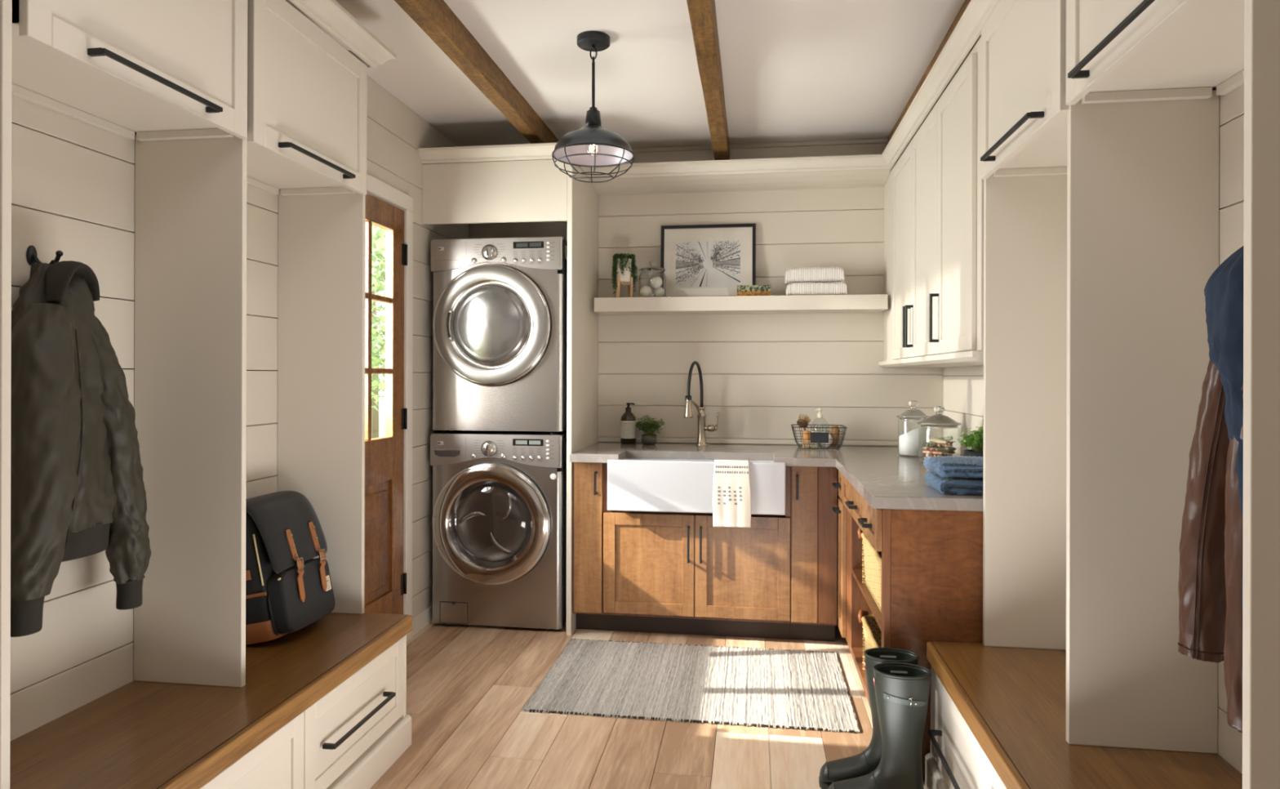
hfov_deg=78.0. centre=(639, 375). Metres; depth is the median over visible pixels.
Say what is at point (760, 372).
wall
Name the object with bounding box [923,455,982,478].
folded towel
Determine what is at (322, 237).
divider
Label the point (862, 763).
rubber boot
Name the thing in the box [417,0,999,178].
trim
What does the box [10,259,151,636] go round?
jacket
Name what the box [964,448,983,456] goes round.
pot
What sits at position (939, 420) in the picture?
glass jar
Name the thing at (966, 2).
ceiling beam
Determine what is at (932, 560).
base cabinet
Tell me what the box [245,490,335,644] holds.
backpack
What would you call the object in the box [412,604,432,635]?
baseboard
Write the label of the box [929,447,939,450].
peg
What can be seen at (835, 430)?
loofah
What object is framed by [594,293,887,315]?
floating shelf
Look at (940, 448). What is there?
peg
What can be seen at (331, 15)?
trim
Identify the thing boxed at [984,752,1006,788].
base cabinet
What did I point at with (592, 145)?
pendant lamp
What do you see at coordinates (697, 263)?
print
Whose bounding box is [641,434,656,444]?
pot
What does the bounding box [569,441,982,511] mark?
countertop
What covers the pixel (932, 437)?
peg
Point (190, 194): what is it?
divider
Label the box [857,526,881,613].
wicker basket
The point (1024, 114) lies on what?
upper cabinet
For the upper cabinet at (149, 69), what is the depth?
1.85 m
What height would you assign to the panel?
0.308 m
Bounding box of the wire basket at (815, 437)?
[791,424,847,448]
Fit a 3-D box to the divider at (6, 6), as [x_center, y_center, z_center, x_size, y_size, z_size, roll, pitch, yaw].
[-1.330,0.104,1.482,0.324,2.386,0.020,0,0,8]
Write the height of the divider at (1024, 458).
1.488 m
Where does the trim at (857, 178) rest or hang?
attached to the wall at (760, 372)
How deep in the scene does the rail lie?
3.15 m
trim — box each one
[288,0,396,68]
[366,173,413,641]
[366,191,404,210]
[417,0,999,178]
[591,168,890,195]
[597,436,941,445]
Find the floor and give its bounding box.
[369,608,926,788]
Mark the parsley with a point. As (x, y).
(975, 442)
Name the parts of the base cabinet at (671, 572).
post, door, handle, handle, door, post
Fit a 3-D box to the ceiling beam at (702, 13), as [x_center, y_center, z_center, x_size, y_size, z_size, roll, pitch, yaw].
[-0.015,-1.271,1.134,0.082,0.108,6.800,0,0,8]
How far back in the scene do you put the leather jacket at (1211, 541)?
1.50 m
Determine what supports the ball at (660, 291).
in the glass jar at (652, 268)
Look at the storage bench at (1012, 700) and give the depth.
1.86 m
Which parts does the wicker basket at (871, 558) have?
handle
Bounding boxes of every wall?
[9,75,468,741]
[468,137,945,608]
[942,84,1244,773]
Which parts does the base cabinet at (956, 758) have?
handle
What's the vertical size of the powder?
0.138 m
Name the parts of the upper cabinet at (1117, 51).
handle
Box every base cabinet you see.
[200,711,304,788]
[572,462,606,630]
[603,462,791,639]
[789,466,837,640]
[831,470,982,781]
[924,665,984,788]
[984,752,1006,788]
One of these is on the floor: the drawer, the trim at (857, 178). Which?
the drawer
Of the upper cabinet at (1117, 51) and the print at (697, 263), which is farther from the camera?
the print at (697, 263)
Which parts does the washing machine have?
corner trim, door, control panel, corner trim, panel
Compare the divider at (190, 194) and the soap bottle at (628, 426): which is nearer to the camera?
the divider at (190, 194)
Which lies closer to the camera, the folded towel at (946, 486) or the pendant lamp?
the folded towel at (946, 486)
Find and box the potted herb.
[635,414,665,444]
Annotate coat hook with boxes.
[26,244,63,265]
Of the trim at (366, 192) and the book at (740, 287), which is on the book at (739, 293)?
the book at (740, 287)
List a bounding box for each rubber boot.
[818,647,919,788]
[827,662,931,788]
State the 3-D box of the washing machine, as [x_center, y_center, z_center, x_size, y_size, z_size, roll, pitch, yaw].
[-0.700,0.797,4.322,0.696,1.000,0.641,0,0,8]
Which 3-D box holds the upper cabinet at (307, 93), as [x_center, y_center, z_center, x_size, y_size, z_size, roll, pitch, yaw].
[-1.153,-0.864,2.492,0.384,0.453,0.671,0,0,8]
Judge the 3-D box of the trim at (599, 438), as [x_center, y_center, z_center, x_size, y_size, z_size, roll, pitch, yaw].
[0.710,0.373,4.478,1.930,0.026,0.012,0,0,8]
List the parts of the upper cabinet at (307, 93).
handle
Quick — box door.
[364,193,407,613]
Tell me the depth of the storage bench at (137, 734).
1.95 m
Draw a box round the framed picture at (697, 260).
[660,223,755,296]
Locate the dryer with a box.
[431,236,567,434]
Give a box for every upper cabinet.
[11,0,247,141]
[246,0,367,195]
[883,93,942,360]
[928,36,983,354]
[980,0,1068,178]
[1066,0,1244,105]
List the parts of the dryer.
corner trim, door handle, door, control panel, corner trim, panel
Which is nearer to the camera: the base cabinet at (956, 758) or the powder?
the base cabinet at (956, 758)
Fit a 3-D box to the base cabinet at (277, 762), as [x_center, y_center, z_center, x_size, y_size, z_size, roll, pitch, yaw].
[-1.181,1.096,1.830,0.523,0.400,0.708,0,0,8]
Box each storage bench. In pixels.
[9,612,412,788]
[925,640,1242,788]
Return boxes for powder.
[898,426,927,455]
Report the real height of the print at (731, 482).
0.183 m
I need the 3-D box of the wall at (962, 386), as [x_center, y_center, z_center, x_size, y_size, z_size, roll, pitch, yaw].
[1.272,-0.009,1.004,0.167,2.625,7.150,0,0,8]
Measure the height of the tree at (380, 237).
6.742 m
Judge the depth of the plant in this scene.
4.41 m
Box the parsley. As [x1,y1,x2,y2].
[953,423,983,456]
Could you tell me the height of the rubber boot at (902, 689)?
0.428 m
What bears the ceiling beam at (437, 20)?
attached to the ceiling
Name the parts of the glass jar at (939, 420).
lid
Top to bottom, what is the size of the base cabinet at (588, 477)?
0.872 m
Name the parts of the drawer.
handle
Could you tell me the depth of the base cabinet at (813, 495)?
3.79 m
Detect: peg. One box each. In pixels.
[922,449,942,454]
[924,446,937,449]
[929,438,947,444]
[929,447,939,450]
[931,436,949,443]
[935,447,955,450]
[941,436,952,439]
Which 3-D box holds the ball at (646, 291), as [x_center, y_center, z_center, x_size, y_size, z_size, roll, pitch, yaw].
[0.032,-0.470,4.403,0.065,0.065,0.065,0,0,8]
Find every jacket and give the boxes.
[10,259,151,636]
[1177,359,1243,732]
[1204,245,1243,608]
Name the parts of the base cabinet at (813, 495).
handle, door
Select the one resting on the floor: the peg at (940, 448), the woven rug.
the woven rug
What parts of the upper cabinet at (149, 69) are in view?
handle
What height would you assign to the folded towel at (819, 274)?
0.082 m
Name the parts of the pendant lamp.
lamp shade, rod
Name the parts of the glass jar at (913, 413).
lid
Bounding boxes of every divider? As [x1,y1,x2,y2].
[0,0,12,788]
[133,133,246,687]
[277,190,365,613]
[566,164,598,635]
[982,173,1066,649]
[1066,89,1219,753]
[1242,0,1279,788]
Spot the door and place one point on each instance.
(384, 577)
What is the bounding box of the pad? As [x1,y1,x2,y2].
[817,432,832,447]
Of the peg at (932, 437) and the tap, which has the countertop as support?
the tap
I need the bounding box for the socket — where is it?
[585,106,601,126]
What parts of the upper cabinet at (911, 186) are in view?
door, handle, handle, door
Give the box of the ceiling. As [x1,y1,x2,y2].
[284,0,964,148]
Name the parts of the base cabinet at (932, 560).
handle, handle, drawer, door, handle, drawer, handle, panel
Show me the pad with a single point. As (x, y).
(821, 444)
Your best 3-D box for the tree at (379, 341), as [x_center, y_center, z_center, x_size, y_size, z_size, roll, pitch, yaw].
[-3.362,-0.250,9.944,1.756,3.335,2.218,0,0,-8]
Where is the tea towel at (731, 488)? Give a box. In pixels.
[712,459,751,527]
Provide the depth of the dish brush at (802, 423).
4.26 m
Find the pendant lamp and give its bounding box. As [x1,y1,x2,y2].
[551,31,634,182]
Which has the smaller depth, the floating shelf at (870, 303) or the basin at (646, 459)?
the basin at (646, 459)
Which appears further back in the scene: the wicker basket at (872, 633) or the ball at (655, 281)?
the ball at (655, 281)
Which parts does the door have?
panel, rail, rail, rail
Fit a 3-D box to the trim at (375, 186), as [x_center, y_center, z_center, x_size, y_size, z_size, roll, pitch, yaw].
[-1.211,0.206,3.390,0.020,2.182,1.063,0,0,8]
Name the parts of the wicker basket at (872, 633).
handle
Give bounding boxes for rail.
[879,350,983,367]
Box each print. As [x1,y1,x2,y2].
[675,240,740,286]
[715,465,748,504]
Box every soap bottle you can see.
[620,402,635,444]
[811,408,828,446]
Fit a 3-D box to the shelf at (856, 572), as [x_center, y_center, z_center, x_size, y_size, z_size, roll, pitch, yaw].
[1.134,0.839,2.955,0.565,0.018,0.826,0,0,8]
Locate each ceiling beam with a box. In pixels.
[394,0,558,143]
[686,0,729,159]
[888,0,981,155]
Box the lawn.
[378,398,385,437]
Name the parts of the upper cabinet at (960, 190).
handle, door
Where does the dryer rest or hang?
on the washing machine
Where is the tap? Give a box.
[684,360,719,445]
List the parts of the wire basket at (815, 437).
name plate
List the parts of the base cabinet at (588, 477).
handle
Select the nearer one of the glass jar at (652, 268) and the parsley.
the parsley
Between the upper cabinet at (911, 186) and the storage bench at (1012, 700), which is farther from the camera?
the upper cabinet at (911, 186)
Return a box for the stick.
[802,430,811,448]
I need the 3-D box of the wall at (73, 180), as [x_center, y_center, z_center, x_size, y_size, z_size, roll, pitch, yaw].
[-1.526,-0.016,1.406,0.040,2.625,7.150,0,0,8]
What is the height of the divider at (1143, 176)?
1.488 m
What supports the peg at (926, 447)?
in the glass jar at (939, 420)
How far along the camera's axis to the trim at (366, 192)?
3.66 m
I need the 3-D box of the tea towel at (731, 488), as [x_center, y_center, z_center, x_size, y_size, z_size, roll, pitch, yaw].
[0.441,0.559,3.781,0.182,0.314,0.076,0,0,8]
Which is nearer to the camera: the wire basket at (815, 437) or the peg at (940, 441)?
the peg at (940, 441)
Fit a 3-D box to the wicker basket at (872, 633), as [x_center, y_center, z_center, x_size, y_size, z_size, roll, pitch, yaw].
[1.024,1.047,2.857,0.399,0.238,0.557,0,0,8]
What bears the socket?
attached to the pendant lamp
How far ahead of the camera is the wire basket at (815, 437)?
4.16 m
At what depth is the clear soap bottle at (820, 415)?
4.28 m
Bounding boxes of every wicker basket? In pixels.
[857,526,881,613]
[857,609,881,670]
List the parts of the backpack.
trim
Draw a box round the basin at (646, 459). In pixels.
[623,457,773,462]
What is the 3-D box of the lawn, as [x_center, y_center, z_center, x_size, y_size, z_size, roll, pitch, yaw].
[-18.524,1.462,18.317,38.130,0.180,59.000,0,0,8]
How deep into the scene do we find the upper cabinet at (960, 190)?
2.72 m
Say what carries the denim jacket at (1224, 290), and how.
hanging from the coat hook
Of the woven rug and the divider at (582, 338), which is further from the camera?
the divider at (582, 338)
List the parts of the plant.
stand leg, stand leg, pot, stand leg, stand leg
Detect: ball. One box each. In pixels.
[640,285,651,297]
[650,275,662,288]
[653,286,664,297]
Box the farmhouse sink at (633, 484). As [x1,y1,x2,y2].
[607,457,786,515]
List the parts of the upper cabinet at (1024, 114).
handle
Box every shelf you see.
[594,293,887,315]
[852,568,881,631]
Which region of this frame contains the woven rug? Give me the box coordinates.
[521,638,860,733]
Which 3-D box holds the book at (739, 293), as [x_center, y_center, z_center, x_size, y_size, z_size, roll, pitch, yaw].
[0.630,-0.446,4.360,0.182,0.029,0.120,0,0,8]
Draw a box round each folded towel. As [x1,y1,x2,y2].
[784,266,844,284]
[785,281,847,295]
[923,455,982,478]
[924,470,982,495]
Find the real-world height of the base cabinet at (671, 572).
0.872 m
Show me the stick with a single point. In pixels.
(805, 434)
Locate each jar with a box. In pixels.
[638,260,666,296]
[896,400,929,456]
[916,405,961,462]
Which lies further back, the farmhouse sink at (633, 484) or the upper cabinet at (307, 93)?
the farmhouse sink at (633, 484)
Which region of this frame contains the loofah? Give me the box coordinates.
[829,425,839,447]
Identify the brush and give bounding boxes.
[796,413,810,430]
[803,440,817,448]
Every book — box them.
[737,284,770,291]
[737,291,771,295]
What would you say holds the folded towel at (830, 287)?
on the floating shelf at (870, 303)
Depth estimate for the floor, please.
2.86 m
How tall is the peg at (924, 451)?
0.015 m
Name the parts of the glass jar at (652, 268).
lid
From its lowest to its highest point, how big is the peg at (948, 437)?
0.027 m
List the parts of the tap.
support arm, lever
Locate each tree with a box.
[371,225,385,438]
[371,233,385,438]
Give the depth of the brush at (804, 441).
4.19 m
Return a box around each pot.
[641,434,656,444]
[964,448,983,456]
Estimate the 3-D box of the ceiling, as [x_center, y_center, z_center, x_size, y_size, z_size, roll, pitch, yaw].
[-0.158,-1.375,1.200,3.060,0.100,7.170,0,0,8]
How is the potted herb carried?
on the countertop
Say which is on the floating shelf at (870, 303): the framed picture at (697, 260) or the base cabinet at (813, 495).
the framed picture at (697, 260)
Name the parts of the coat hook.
plate, arm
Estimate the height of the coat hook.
0.054 m
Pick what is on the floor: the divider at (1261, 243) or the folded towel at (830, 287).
the divider at (1261, 243)
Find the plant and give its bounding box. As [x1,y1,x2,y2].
[611,253,638,297]
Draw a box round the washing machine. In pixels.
[430,430,566,629]
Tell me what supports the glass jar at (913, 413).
on the countertop

